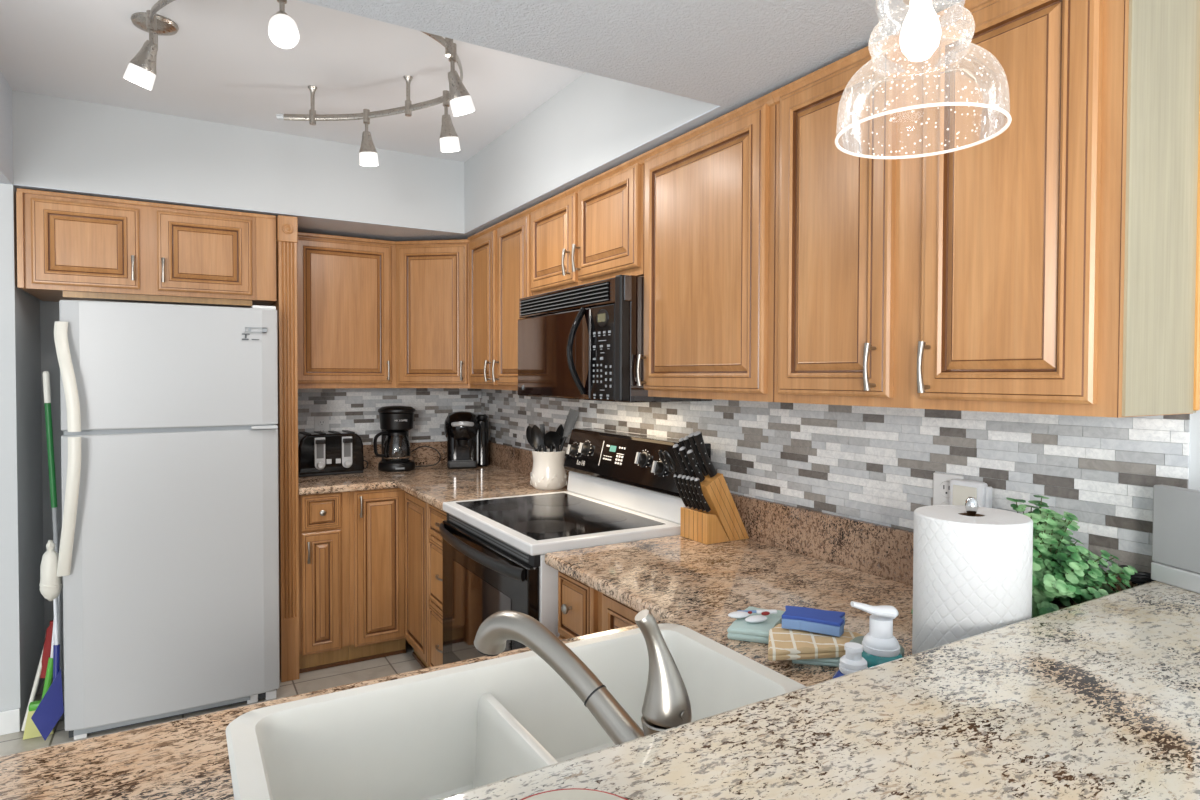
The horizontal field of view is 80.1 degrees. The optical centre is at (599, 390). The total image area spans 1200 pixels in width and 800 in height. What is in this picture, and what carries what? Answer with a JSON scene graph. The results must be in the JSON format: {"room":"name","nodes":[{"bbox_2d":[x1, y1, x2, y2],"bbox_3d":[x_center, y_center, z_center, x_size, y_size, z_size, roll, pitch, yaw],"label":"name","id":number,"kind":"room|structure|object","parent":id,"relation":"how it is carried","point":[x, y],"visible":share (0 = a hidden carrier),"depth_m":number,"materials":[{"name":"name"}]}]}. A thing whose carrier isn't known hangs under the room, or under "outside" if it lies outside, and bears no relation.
{"room":"kitchen","nodes":[
{"label":"kitchen","id":0,"kind":"room"},
{"bbox_2d":[0,183,43,728],"bbox_3d":[-4.076,0.049,2.225,3.630,2.690,0.607,-1,1,-30],"label":"wall","id":1,"kind":"structure","parent":0,"point":[21,495],"depth_m":2.90,"materials":[{"name":"grey paint"}]},
{"bbox_2d":[0,708,20,735],"bbox_3d":[-3.922,1.352,1.983,3.630,0.095,0.015,-1,1,-30],"label":"baseboard","id":2,"kind":"structure","parent":1,"relation":"attached to","point":[9,719],"depth_m":2.88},
{"bbox_2d":[39,540,61,600],"bbox_3d":[-2.159,0.707,2.807,0.072,0.244,0.086,-1,1,-30],"label":"bag","id":3,"kind":"object","parent":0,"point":[50,585],"visible":0.97,"depth_m":2.78,"materials":[{"name":"beige plastic"}]},
{"bbox_2d":[40,300,63,672],"bbox_3d":[-1.781,0.019,3.997,2.324,2.690,0.120,-1,1,-30],"label":"wall","id":4,"kind":"structure","parent":0,"point":[49,310],"depth_m":3.43,"materials":[{"name":"grey paint"}]},
{"bbox_2d":[16,188,275,307],"bbox_3d":[-2.073,-0.611,3.352,0.954,0.424,0.652,-1,1,-30],"label":"upper cabinet","id":5,"kind":"object","parent":4,"relation":"attached to","point":[70,246],"visible":1,"depth_m":3.10,"materials":[{"name":"brown wood"}]},
{"bbox_2d":[297,232,395,388],"bbox_3d":[-1.420,-0.418,3.909,0.555,0.805,0.366,-1,1,-30],"label":"upper cabinet","id":6,"kind":"object","parent":4,"relation":"attached to","point":[346,286],"visible":0.93,"depth_m":3.78,"materials":[{"name":"brown wood"}]},
{"bbox_2d":[298,388,481,444],"bbox_3d":[-1.271,0.198,4.227,1.213,0.474,0.007,-1,1,-30],"label":"tiled wall","id":7,"kind":"structure","parent":4,"relation":"attached to","point":[355,410],"depth_m":4.20,"materials":[{"name":"tile"}]},
{"bbox_2d":[314,416,328,430],"bbox_3d":[-1.574,0.209,4.039,0.080,0.128,0.011,-1,1,-30],"label":"power outlet","id":8,"kind":"object","parent":7,"relation":"attached to","point":[321,423],"visible":0.66,"depth_m":4.03,"materials":[{"name":"white plastic"}]},
{"bbox_2d":[318,419,325,426],"bbox_3d":[-1.572,0.183,4.036,0.042,0.042,0.003,-1,1,-30],"label":"socket","id":9,"kind":"object","parent":8,"relation":"attached to","point":[321,422],"depth_m":4.04,"materials":[{"name":"white plastic"}]},
{"bbox_2d":[363,441,446,467],"bbox_3d":[-1.248,0.390,4.227,1.162,0.153,0.022,-1,1,-30],"label":"granite upstand","id":10,"kind":"object","parent":7,"relation":"attached to","point":[422,455],"visible":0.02,"depth_m":4.31,"materials":[{"name":"brown stone"}]},
{"bbox_2d":[396,239,469,387],"bbox_3d":[-0.870,-0.420,4.096,0.628,0.805,0.602,-1,1,-30],"label":"upper cabinet","id":11,"kind":"object","parent":4,"relation":"attached to","point":[432,276],"visible":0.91,"depth_m":3.88,"materials":[{"name":"brown wood"}]},
{"bbox_2d":[0,640,422,755],"bbox_3d":[-1.097,1.506,-0.475,6.003,0.100,8.637,-1,1,-30],"label":"floor","id":12,"kind":"structure","parent":0,"point":[321,679],"depth_m":3.35,"materials":[{"name":"tile"}]},
{"bbox_2d":[21,620,53,730],"bbox_3d":[-2.294,1.167,2.936,0.050,0.412,0.142,0,1,16],"label":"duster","id":13,"kind":"object","parent":12,"relation":"on","point":[46,652],"visible":0.52,"depth_m":2.94,"materials":[{"name":"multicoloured plastic"}]},
{"bbox_2d":[23,594,59,739],"bbox_3d":[-2.246,1.073,2.876,0.125,0.620,0.049,-1,1,-30],"label":"broom","id":14,"kind":"object","parent":12,"relation":"on","point":[31,731],"visible":0.48,"depth_m":2.87,"materials":[{"name":"multicoloured plastic"}]},
{"bbox_2d":[28,657,52,710],"bbox_3d":[-2.246,1.180,2.876,0.087,0.197,0.044,-1,1,-30],"label":"socket","id":15,"kind":"object","parent":14,"relation":"attached to","point":[33,705],"depth_m":2.88,"materials":[{"name":"plastic"}]},
{"bbox_2d":[31,598,63,739],"bbox_3d":[-2.211,1.070,2.843,0.103,0.613,0.103,1,1,39],"label":"dustpan","id":16,"kind":"object","parent":12,"relation":"on","point":[50,709],"visible":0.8,"depth_m":2.84,"materials":[{"name":"blue plastic"}]},
{"bbox_2d":[43,371,63,720],"bbox_3d":[-2.289,0.649,2.983,0.070,1.463,0.142,-1,1,-30],"label":"mop","id":17,"kind":"object","parent":12,"relation":"on","point":[46,376],"visible":0.7,"depth_m":2.92,"materials":[{"name":"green plastic"}]},
{"bbox_2d":[54,300,279,739],"bbox_3d":[-1.936,0.500,3.258,0.793,1.756,0.840,-1,1,-30],"label":"refrigerator","id":18,"kind":"object","parent":12,"relation":"on","point":[168,559],"visible":1,"depth_m":2.95,"materials":[{"name":"grey metal"}]},
{"bbox_2d":[271,215,298,681],"bbox_3d":[-1.563,0.276,3.531,0.085,2.194,0.414,-1,1,-30],"label":"fluted pilaster","id":19,"kind":"object","parent":12,"relation":"on","point":[286,226],"visible":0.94,"depth_m":3.37,"materials":[{"name":"brown wood"}]},
{"bbox_2d":[298,492,349,672],"bbox_3d":[-1.487,0.931,3.729,0.236,0.876,0.654,-1,1,-30],"label":"base cabinet","id":20,"kind":"object","parent":12,"relation":"on","point":[324,608],"visible":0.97,"depth_m":3.48,"materials":[{"name":"brown wood"}]},
{"bbox_2d":[348,488,405,663],"bbox_3d":[-1.261,0.929,3.862,0.287,0.876,0.654,-1,1,-30],"label":"base cabinet","id":21,"kind":"object","parent":12,"relation":"on","point":[376,517],"visible":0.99,"depth_m":3.61,"materials":[{"name":"brown wood"}]},
{"bbox_2d":[405,492,431,668],"bbox_3d":[-0.622,0.935,3.653,0.669,0.876,0.422,-1,1,-30],"label":"base cabinet","id":22,"kind":"object","parent":12,"relation":"on","point":[417,600],"visible":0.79,"depth_m":3.44,"materials":[{"name":"brown wood"}]},
{"bbox_2d":[298,463,567,512],"bbox_3d":[-0.884,0.479,3.588,1.138,0.036,1.450,-1,1,-30],"label":"countertop","id":23,"kind":"structure","parent":22,"relation":"on","point":[437,484],"depth_m":3.56,"materials":[{"name":"brown stone"}]},
{"bbox_2d":[298,430,367,476],"bbox_3d":[-1.475,0.339,3.919,0.380,0.225,0.255,-1,1,-33],"label":"toaster","id":24,"kind":"object","parent":23,"relation":"on","point":[320,453],"visible":0.98,"depth_m":3.83,"materials":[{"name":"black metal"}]},
{"bbox_2d":[373,406,440,471],"bbox_3d":[-1.099,0.267,4.098,0.397,0.363,0.250,0,1,-22],"label":"drip coffee maker","id":25,"kind":"object","parent":23,"relation":"on","point":[396,422],"visible":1,"depth_m":4.01,"materials":[{"name":"black plastic"}]},
{"bbox_2d":[379,413,413,430],"bbox_3d":[-1.155,0.172,4.061,0.192,0.098,0.218,-1,1,-30],"label":"basket","id":26,"kind":"object","parent":25,"relation":"on","point":[388,421],"depth_m":3.98,"materials":[{"name":"black plastic"}]},
{"bbox_2d":[444,411,488,468],"bbox_3d":[-0.791,0.284,4.228,0.259,0.326,0.266,0,1,-13],"label":"coffee machine","id":27,"kind":"object","parent":23,"relation":"on","point":[466,433],"visible":1,"depth_m":4.15,"materials":[{"name":"black plastic"}]},
{"bbox_2d":[448,460,476,468],"bbox_3d":[-0.795,0.426,4.130,0.168,0.045,0.058,0,1,-13],"label":"drip tray","id":28,"kind":"object","parent":27,"relation":"on","point":[452,464],"depth_m":4.11,"materials":[{"name":"black plastic"}]},
{"bbox_2d":[530,449,566,489],"bbox_3d":[-0.245,0.375,3.421,0.178,0.180,0.179,-1,1,-30],"label":"utensil crock","id":29,"kind":"object","parent":23,"relation":"on","point":[548,472],"visible":1,"depth_m":3.35,"materials":[{"name":"white ceramic"}]},
{"bbox_2d":[526,426,537,451],"bbox_3d":[-0.306,0.295,3.431,0.097,0.254,0.022,0,1,8],"label":"spoon","id":30,"kind":"object","parent":29,"relation":"in","point":[528,430],"visible":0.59,"depth_m":3.43,"materials":[{"name":"black plastic"}]},
{"bbox_2d":[531,425,543,451],"bbox_3d":[-0.289,0.292,3.395,0.080,0.260,0.022,0,1,0],"label":"slotted spoon","id":31,"kind":"object","parent":29,"relation":"in","point":[537,438],"visible":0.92,"depth_m":3.39,"materials":[{"name":"black plastic"}]},
{"bbox_2d":[539,424,546,451],"bbox_3d":[-0.269,0.290,3.455,0.050,0.260,0.016,1,1,22],"label":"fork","id":32,"kind":"object","parent":29,"relation":"in","point":[542,426],"visible":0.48,"depth_m":3.46,"materials":[{"name":"black plastic"}]},
{"bbox_2d":[544,431,560,451],"bbox_3d":[-0.230,0.307,3.431,0.080,0.227,0.039,0,1,-8],"label":"ladle","id":33,"kind":"object","parent":29,"relation":"in","point":[551,438],"visible":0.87,"depth_m":3.43,"materials":[{"name":"black plastic"}]},
{"bbox_2d":[556,424,563,451],"bbox_3d":[-0.203,0.291,3.455,0.058,0.258,0.022,0,1,-15],"label":"spoon","id":34,"kind":"object","parent":29,"relation":"in","point":[560,429],"visible":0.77,"depth_m":3.46,"materials":[{"name":"black plastic"}]},
{"bbox_2d":[558,408,578,451],"bbox_3d":[-0.170,0.253,3.408,0.146,0.339,0.016,0,1,0],"label":"turner","id":35,"kind":"object","parent":29,"relation":"in","point":[572,416],"visible":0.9,"depth_m":3.40,"materials":[{"name":"black plastic"}]},
{"bbox_2d":[429,504,446,666],"bbox_3d":[-0.416,0.943,3.284,0.688,0.876,0.423,-1,1,-30],"label":"base cabinet","id":36,"kind":"object","parent":12,"relation":"on","point":[437,516],"visible":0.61,"depth_m":3.19,"materials":[{"name":"brown wood"}]},
{"bbox_2d":[439,428,710,663],"bbox_3d":[-0.153,0.786,2.686,0.752,1.215,0.856,-1,1,-30],"label":"electric range","id":37,"kind":"object","parent":12,"relation":"on","point":[620,489],"visible":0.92,"depth_m":2.58,"materials":[{"name":"black metal"}]},
{"bbox_2d":[539,554,559,636],"bbox_3d":[-0.111,0.928,2.713,0.655,0.873,0.840,-1,1,-30],"label":"panel","id":38,"kind":"object","parent":37,"relation":"in","point":[548,576],"depth_m":2.19,"materials":[{"name":"white metal"}]},
{"bbox_2d":[456,493,663,539],"bbox_3d":[-0.177,0.455,2.664,0.490,0.003,0.758,-1,1,-30],"label":"glass cooktop","id":39,"kind":"object","parent":37,"relation":"in","point":[551,516],"depth_m":2.59,"materials":[{"name":"black glass"}]},
{"bbox_2d":[558,571,600,639],"bbox_3d":[0.191,0.966,2.240,0.700,0.876,0.250,-1,1,-30],"label":"base cabinet","id":40,"kind":"object","parent":12,"relation":"on","point":[579,604],"visible":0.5,"depth_m":2.05,"materials":[{"name":"brown wood"}]},
{"bbox_2d":[601,593,638,631],"bbox_3d":[0.377,0.972,1.955,0.669,0.876,0.427,-1,1,-30],"label":"base cabinet","id":41,"kind":"object","parent":12,"relation":"on","point":[614,614],"visible":0.14,"depth_m":1.88,"materials":[{"name":"brown wood"}]},
{"bbox_2d":[12,90,463,232],"bbox_3d":[-1.551,-1.032,3.688,2.224,0.374,0.607,-1,1,-30],"label":"wall","id":42,"kind":"structure","parent":0,"point":[59,143],"depth_m":3.23,"materials":[{"name":"grey paint"}]},
{"bbox_2d":[13,184,472,240],"bbox_3d":[-1.552,-0.844,3.692,2.224,0.004,0.606,-1,1,-30],"label":"trim","id":43,"kind":"structure","parent":42,"relation":"attached to","point":[307,224],"depth_m":3.67,"materials":[{"name":"white"}]},
{"bbox_2d":[0,0,584,161],"bbox_3d":[-1.099,-1.172,-0.564,5.953,0.080,8.587,-1,1,-30],"label":"ceiling","id":44,"kind":"structure","parent":0,"point":[222,65],"depth_m":2.66,"materials":[{"name":"white paint"}]},
{"bbox_2d":[123,0,178,89],"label":"track light","id":45,"kind":"object","parent":44,"relation":"attached to","point":[141,70],"depth_m":2.05,"materials":[{"name":"silver metal"}]},
{"bbox_2d":[268,0,298,48],"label":"track light","id":46,"kind":"object","parent":44,"relation":"attached to","point":[283,33],"depth_m":1.82,"materials":[{"name":"white glass"}]},
{"bbox_2d":[276,31,474,166],"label":"track light","id":47,"kind":"object","parent":44,"relation":"attached to","point":[460,100],"depth_m":2.66,"materials":[{"name":"silver metal"}]},
{"bbox_2d":[0,0,962,184],"bbox_3d":[-0.963,-0.936,-0.889,5.853,0.378,7.880,-1,1,-30],"label":"ceiling","id":48,"kind":"structure","parent":0,"point":[731,54],"depth_m":1.58,"materials":[{"name":"white paint"}]},
{"bbox_2d":[835,0,1011,158],"bbox_3d":[0.398,-0.548,0.883,0.199,0.462,0.199,1,1,37],"label":"pendant lamp","id":49,"kind":"object","parent":48,"relation":"hanging from","point":[920,35],"visible":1,"depth_m":0.87,"materials":[{"name":"clear glass"}]},
{"bbox_2d":[899,0,941,61],"bbox_3d":[0.397,-0.483,0.885,0.072,0.143,0.072,-1,1,-30],"label":"bulb","id":50,"kind":"object","parent":49,"relation":"attached to","point":[928,27],"depth_m":0.87,"materials":[{"name":"white glass"}]},
{"bbox_2d":[464,72,717,232],"bbox_3d":[-0.050,-1.015,3.000,0.333,0.374,2.102,-1,1,-30],"label":"wall","id":51,"kind":"structure","parent":0,"point":[593,120],"depth_m":2.81,"materials":[{"name":"grey paint"}]},
{"bbox_2d":[464,106,733,234],"bbox_3d":[-0.050,-0.826,3.003,0.332,0.004,2.102,-1,1,-30],"label":"trim","id":52,"kind":"structure","parent":51,"relation":"attached to","point":[718,111],"depth_m":2.54,"materials":[{"name":"white"}]},
{"bbox_2d":[832,670,843,678],"bbox_3d":[0.396,0.476,1.116,0.072,0.074,0.072,-1,1,-30],"label":"bottle","id":53,"kind":"object","parent":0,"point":[839,673],"depth_m":1.11,"materials":[{"name":"blue plastic"}]},
{"bbox_2d":[1189,410,1199,489],"bbox_3d":[1.424,0.089,0.960,0.120,2.690,8.607,-1,1,-30],"label":"wall","id":54,"kind":"structure","parent":0,"point":[1195,417],"depth_m":1.35,"materials":[{"name":"grey paint"}]},
{"bbox_2d":[467,208,532,390],"bbox_3d":[-0.404,-0.414,3.587,0.342,0.816,0.794,-1,1,-30],"label":"upper cabinet","id":55,"kind":"object","parent":54,"relation":"attached to","point":[500,253],"visible":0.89,"depth_m":3.48,"materials":[{"name":"brown wood"}]},
{"bbox_2d":[530,155,643,295],"bbox_3d":[0.023,-0.606,2.859,0.342,0.401,0.884,-1,1,-30],"label":"upper cabinet","id":56,"kind":"object","parent":54,"relation":"attached to","point":[590,231],"visible":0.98,"depth_m":2.69,"materials":[{"name":"brown wood"}]},
{"bbox_2d":[637,92,775,401],"bbox_3d":[0.404,-0.385,2.215,0.342,0.816,0.619,-1,1,-30],"label":"upper cabinet","id":57,"kind":"object","parent":54,"relation":"attached to","point":[709,189],"visible":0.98,"depth_m":2.07,"materials":[{"name":"brown wood"}]},
{"bbox_2d":[481,389,1190,578],"bbox_3d":[0.182,0.235,2.947,0.007,0.474,3.689,-1,1,-30],"label":"tiled wall","id":58,"kind":"structure","parent":54,"relation":"attached to","point":[877,465],"depth_m":1.88,"materials":[{"name":"tile"}]},
{"bbox_2d":[489,441,568,486],"bbox_3d":[-0.383,0.400,3.881,0.022,0.153,1.450,-1,1,-30],"label":"granite upstand","id":59,"kind":"object","parent":58,"relation":"attached to","point":[516,459],"visible":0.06,"depth_m":4.06,"materials":[{"name":"brown stone"}]},
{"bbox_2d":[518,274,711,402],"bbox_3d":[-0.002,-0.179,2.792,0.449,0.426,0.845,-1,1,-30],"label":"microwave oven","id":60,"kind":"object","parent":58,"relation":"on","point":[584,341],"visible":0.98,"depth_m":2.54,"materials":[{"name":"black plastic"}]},
{"bbox_2d":[593,330,611,398],"bbox_3d":[0.007,-0.088,2.457,0.002,0.233,0.124,-1,1,-30],"label":"print","id":61,"kind":"object","parent":60,"relation":"attached to","point":[602,339],"depth_m":2.46},
{"bbox_2d":[731,493,1140,604],"bbox_3d":[0.754,0.442,1.948,0.022,0.153,1.312,-1,1,-30],"label":"granite upstand","id":62,"kind":"object","parent":58,"relation":"attached to","point":[879,550],"visible":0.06,"depth_m":2.06,"materials":[{"name":"brown stone"}]},
{"bbox_2d":[1119,565,1154,584],"bbox_3d":[1.063,0.364,1.409,0.058,0.027,0.066,-1,1,-30],"label":"coiled cable","id":63,"kind":"object","parent":62,"relation":"on","point":[1145,577],"visible":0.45,"depth_m":1.39,"materials":[{"name":"black plastic"}]},
{"bbox_2d":[933,472,963,504],"bbox_3d":[0.863,0.271,1.773,0.011,0.128,0.080,-1,1,-30],"label":"power outlet","id":64,"kind":"object","parent":58,"relation":"attached to","point":[941,481],"visible":0.48,"depth_m":1.78,"materials":[{"name":"white plastic"}]},
{"bbox_2d":[940,481,949,497],"bbox_3d":[0.860,0.245,1.771,0.003,0.042,0.042,-1,1,-30],"label":"socket","id":65,"kind":"object","parent":64,"relation":"attached to","point":[944,485],"depth_m":1.77,"materials":[{"name":"white plastic"}]},
{"bbox_2d":[949,478,991,507],"bbox_3d":[0.881,0.257,1.703,0.030,0.086,0.095,-1,1,-30],"label":"plug","id":66,"kind":"object","parent":64,"relation":"attached to","point":[960,489],"visible":0.59,"depth_m":1.69,"materials":[{"name":"white plastic"}]},
{"bbox_2d":[772,0,1199,417],"bbox_3d":[0.769,-0.371,1.594,0.342,0.816,0.820,-1,1,-30],"label":"upper cabinet","id":67,"kind":"object","parent":54,"relation":"attached to","point":[1049,264],"visible":0.98,"depth_m":1.34,"materials":[{"name":"brown wood"}]},
{"bbox_3d":[0.133,0.921,0.679,2.403,1.030,0.200,-1,1,-30],"label":"wall","id":68,"kind":"structure","parent":0,"visible":0},
{"bbox_2d":[438,581,1199,799],"bbox_3d":[0.200,0.389,0.549,2.395,0.035,0.530,-1,1,-30],"label":"countertop","id":69,"kind":"structure","parent":68,"relation":"on","point":[1098,698],"depth_m":0.77,"materials":[{"name":"beige stone"}]},
{"bbox_2d":[521,788,627,799],"bbox_3d":[-0.022,0.362,0.566,0.147,0.012,0.147,-1,1,-30],"label":"plate","id":70,"kind":"object","parent":69,"relation":"on","point":[570,793],"visible":1,"depth_m":0.63,"materials":[{"name":"beige ceramic"}]},
{"bbox_2d":[1151,485,1199,593],"bbox_3d":[1.070,0.269,1.268,0.025,0.180,0.172,0,1,-11],"label":"smart display","id":71,"kind":"object","parent":69,"relation":"on","point":[1176,510],"visible":1,"depth_m":1.30,"materials":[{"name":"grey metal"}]},
{"bbox_3d":[-0.364,0.991,0.910,1.700,0.876,0.676,-1,1,-30],"label":"base cabinet","id":72,"kind":"object","parent":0,"visible":0},
{"bbox_2d":[0,535,912,799],"bbox_3d":[-0.258,0.526,1.337,2.342,0.036,1.342,-1,1,-30],"label":"countertop","id":73,"kind":"structure","parent":72,"relation":"on","point":[694,585],"depth_m":1.55,"materials":[{"name":"brown stone"}]},
{"bbox_2d":[226,623,805,799],"bbox_3d":[-0.103,0.616,1.151,0.870,0.220,0.435,-1,1,-30],"label":"double sink","id":74,"kind":"object","parent":73,"relation":"in","point":[435,735],"visible":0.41,"depth_m":1.24,"materials":[{"name":"white ceramic"}]},
{"bbox_2d":[474,609,691,744],"bbox_3d":[-0.031,0.391,0.961,0.355,0.250,0.072,1,1,38],"label":"kitchen faucet","id":75,"kind":"object","parent":73,"relation":"on","point":[666,704],"visible":0.79,"depth_m":0.91,"materials":[{"name":"silver metal"}]},
{"bbox_2d":[641,715,669,735],"bbox_3d":[0.081,0.459,0.876,0.072,0.116,0.072,-1,1,-30],"label":"base","id":76,"kind":"object","parent":75,"relation":"on","point":[651,725],"depth_m":0.85,"materials":[{"name":"silver metal"}]},
{"bbox_2d":[680,473,748,544],"bbox_3d":[0.379,0.377,2.371,0.184,0.222,0.141,-1,1,-30],"label":"knife block","id":77,"kind":"object","parent":73,"relation":"on","point":[723,523],"visible":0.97,"depth_m":2.30,"materials":[{"name":"brown wood"}]},
{"bbox_2d":[659,450,678,476],"bbox_3d":[0.237,0.245,2.349,0.082,0.105,0.066,-1,1,-30],"label":"scissors","id":78,"kind":"object","parent":77,"relation":"in","point":[673,470],"visible":0.95,"depth_m":2.34,"materials":[{"name":"black plastic"}]},
{"bbox_2d":[673,474,687,506],"bbox_3d":[0.271,0.331,2.370,0.067,0.115,0.013,-1,1,-30],"label":"steak knife","id":79,"kind":"object","parent":77,"relation":"in","point":[675,476],"visible":0.82,"depth_m":2.36,"materials":[{"name":"black plastic"}]},
{"bbox_2d":[673,444,690,476],"bbox_3d":[0.270,0.233,2.339,0.080,0.120,0.016,-1,1,-30],"label":"honing steel","id":80,"kind":"object","parent":77,"relation":"in","point":[676,447],"visible":0.76,"depth_m":2.33,"materials":[{"name":"black plastic"}]},
{"bbox_2d":[677,474,691,507],"bbox_3d":[0.282,0.331,2.351,0.067,0.115,0.013,-1,1,-30],"label":"steak knife","id":81,"kind":"object","parent":77,"relation":"in","point":[679,477],"visible":0.8,"depth_m":2.34,"materials":[{"name":"black plastic"}]},
{"bbox_2d":[678,438,692,467],"bbox_3d":[0.291,0.215,2.372,0.076,0.121,0.017,-1,1,-30],"label":"knife","id":82,"kind":"object","parent":77,"relation":"in","point":[681,442],"visible":0.23,"depth_m":2.35,"materials":[{"name":"black plastic"}]},
{"bbox_2d":[679,447,696,477],"bbox_3d":[0.287,0.237,2.314,0.076,0.113,0.016,-1,1,-30],"label":"utility knife","id":83,"kind":"object","parent":77,"relation":"in","point":[682,450],"visible":0.86,"depth_m":2.31,"materials":[{"name":"black plastic"}]},
{"bbox_2d":[681,475,696,508],"bbox_3d":[0.293,0.331,2.332,0.067,0.115,0.013,-1,1,-30],"label":"steak knife","id":84,"kind":"object","parent":77,"relation":"in","point":[683,478],"visible":0.83,"depth_m":2.32,"materials":[{"name":"black plastic"}]},
{"bbox_2d":[683,436,701,471],"bbox_3d":[0.307,0.212,2.341,0.084,0.131,0.020,-1,1,-30],"label":"knife","id":85,"kind":"object","parent":77,"relation":"on","point":[686,440],"visible":0.43,"depth_m":2.32,"materials":[{"name":"black plastic"}]},
{"bbox_2d":[685,476,700,509],"bbox_3d":[0.304,0.332,2.313,0.067,0.115,0.013,-1,1,-30],"label":"steak knife","id":86,"kind":"object","parent":77,"relation":"in","point":[687,479],"visible":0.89,"depth_m":2.31,"materials":[{"name":"black plastic"}]},
{"bbox_2d":[687,449,704,481],"bbox_3d":[0.307,0.240,2.284,0.073,0.107,0.016,-1,1,-30],"label":"paring knife","id":87,"kind":"object","parent":77,"relation":"in","point":[690,453],"visible":0.98,"depth_m":2.28,"materials":[{"name":"black plastic"}]},
{"bbox_2d":[690,477,704,510],"bbox_3d":[0.315,0.332,2.295,0.067,0.115,0.013,-1,1,-30],"label":"steak knife","id":88,"kind":"object","parent":77,"relation":"in","point":[691,478],"visible":0.84,"depth_m":2.29,"materials":[{"name":"black plastic"}]},
{"bbox_2d":[688,433,707,475],"bbox_3d":[0.321,0.206,2.310,0.091,0.144,0.020,-1,1,-30],"label":"bread knife","id":89,"kind":"object","parent":77,"relation":"on","point":[690,436],"visible":0.67,"depth_m":2.30,"materials":[{"name":"black plastic"}]},
{"bbox_2d":[694,478,710,511],"bbox_3d":[0.327,0.333,2.276,0.067,0.115,0.013,-1,1,-30],"label":"steak knife","id":90,"kind":"object","parent":77,"relation":"in","point":[707,508],"visible":1,"depth_m":2.27,"materials":[{"name":"black plastic"}]},
{"bbox_2d":[693,431,716,477],"bbox_3d":[0.336,0.203,2.282,0.096,0.152,0.021,-1,1,-30],"label":"carving knife","id":91,"kind":"object","parent":77,"relation":"on","point":[698,438],"visible":1,"depth_m":2.27,"materials":[{"name":"black plastic"}]},
{"bbox_2d":[727,606,784,643],"bbox_3d":[0.334,0.490,1.501,0.086,0.030,0.158,1,1,28],"label":"cloth","id":92,"kind":"object","parent":73,"relation":"on","point":[740,629],"visible":0.58,"depth_m":1.45,"materials":[{"name":"teal fabric"}]},
{"bbox_2d":[728,609,776,622],"bbox_3d":[0.322,0.469,1.487,0.108,0.013,0.061,0,1,-2],"label":"clips","id":93,"kind":"object","parent":92,"relation":"on","point":[740,613],"visible":1,"depth_m":1.49,"materials":[{"name":"white plastic"}]},
{"bbox_2d":[748,611,769,615],"bbox_3d":[0.333,0.467,1.496,0.047,0.008,0.012,0,1,-2],"label":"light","id":94,"kind":"object","parent":93,"relation":"attached to","point":[764,613],"depth_m":1.50,"materials":[{"name":"plastic"}]},
{"bbox_2d":[792,657,840,666],"bbox_3d":[0.429,0.499,1.377,0.111,0.016,0.132,0,1,16],"label":"cloth","id":95,"kind":"object","parent":73,"relation":"on","point":[832,662],"visible":0.17,"depth_m":1.32,"materials":[{"name":"teal fabric"}]},
{"bbox_2d":[768,624,862,660],"bbox_3d":[0.411,0.480,1.362,0.194,0.024,0.154,0,1,7],"label":"cloth","id":96,"kind":"object","parent":95,"relation":"on","point":[783,644],"visible":0.66,"depth_m":1.33,"materials":[{"name":"beige fabric"}]},
{"bbox_2d":[782,605,844,636],"bbox_3d":[0.420,0.453,1.407,0.117,0.027,0.074,1,1,24],"label":"sponge","id":97,"kind":"object","parent":96,"relation":"on","point":[826,622],"visible":1,"depth_m":1.39,"materials":[{"name":"blue plastic"}]},
{"bbox_2d":[832,642,867,678],"bbox_3d":[0.396,0.455,1.115,0.072,0.117,0.072,-1,1,-30],"label":"dish soap bottle","id":98,"kind":"object","parent":73,"relation":"on","point":[853,661],"visible":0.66,"depth_m":1.10,"materials":[{"name":"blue plastic"}]},
{"bbox_2d":[850,601,902,667],"bbox_3d":[0.457,0.430,1.178,0.085,0.165,0.072,0,1,0],"label":"soap bottle","id":99,"kind":"object","parent":73,"relation":"on","point":[880,646],"visible":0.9,"depth_m":1.16,"materials":[{"name":"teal plastic"}]},
{"bbox_2d":[850,636,903,656],"bbox_3d":[0.492,0.480,1.273,0.092,0.060,0.092,-1,1,-30],"label":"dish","id":100,"kind":"object","parent":73,"relation":"on","point":[859,639],"visible":0.1,"depth_m":1.28,"materials":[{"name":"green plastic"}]},
{"bbox_2d":[912,497,1032,654],"bbox_3d":[0.636,0.347,1.227,0.181,0.330,0.181,-1,1,-30],"label":"paper towel roll","id":101,"kind":"object","parent":73,"relation":"on","point":[972,564],"visible":0.52,"depth_m":1.16,"materials":[{"name":"white paper"}]},
{"bbox_2d":[911,495,1136,617],"bbox_3d":[0.829,0.360,1.421,0.389,0.296,0.337,-1,1,-30],"label":"potted plant","id":102,"kind":"object","parent":73,"relation":"on","point":[1061,571],"visible":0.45,"depth_m":1.35,"materials":[{"name":"green plant"}]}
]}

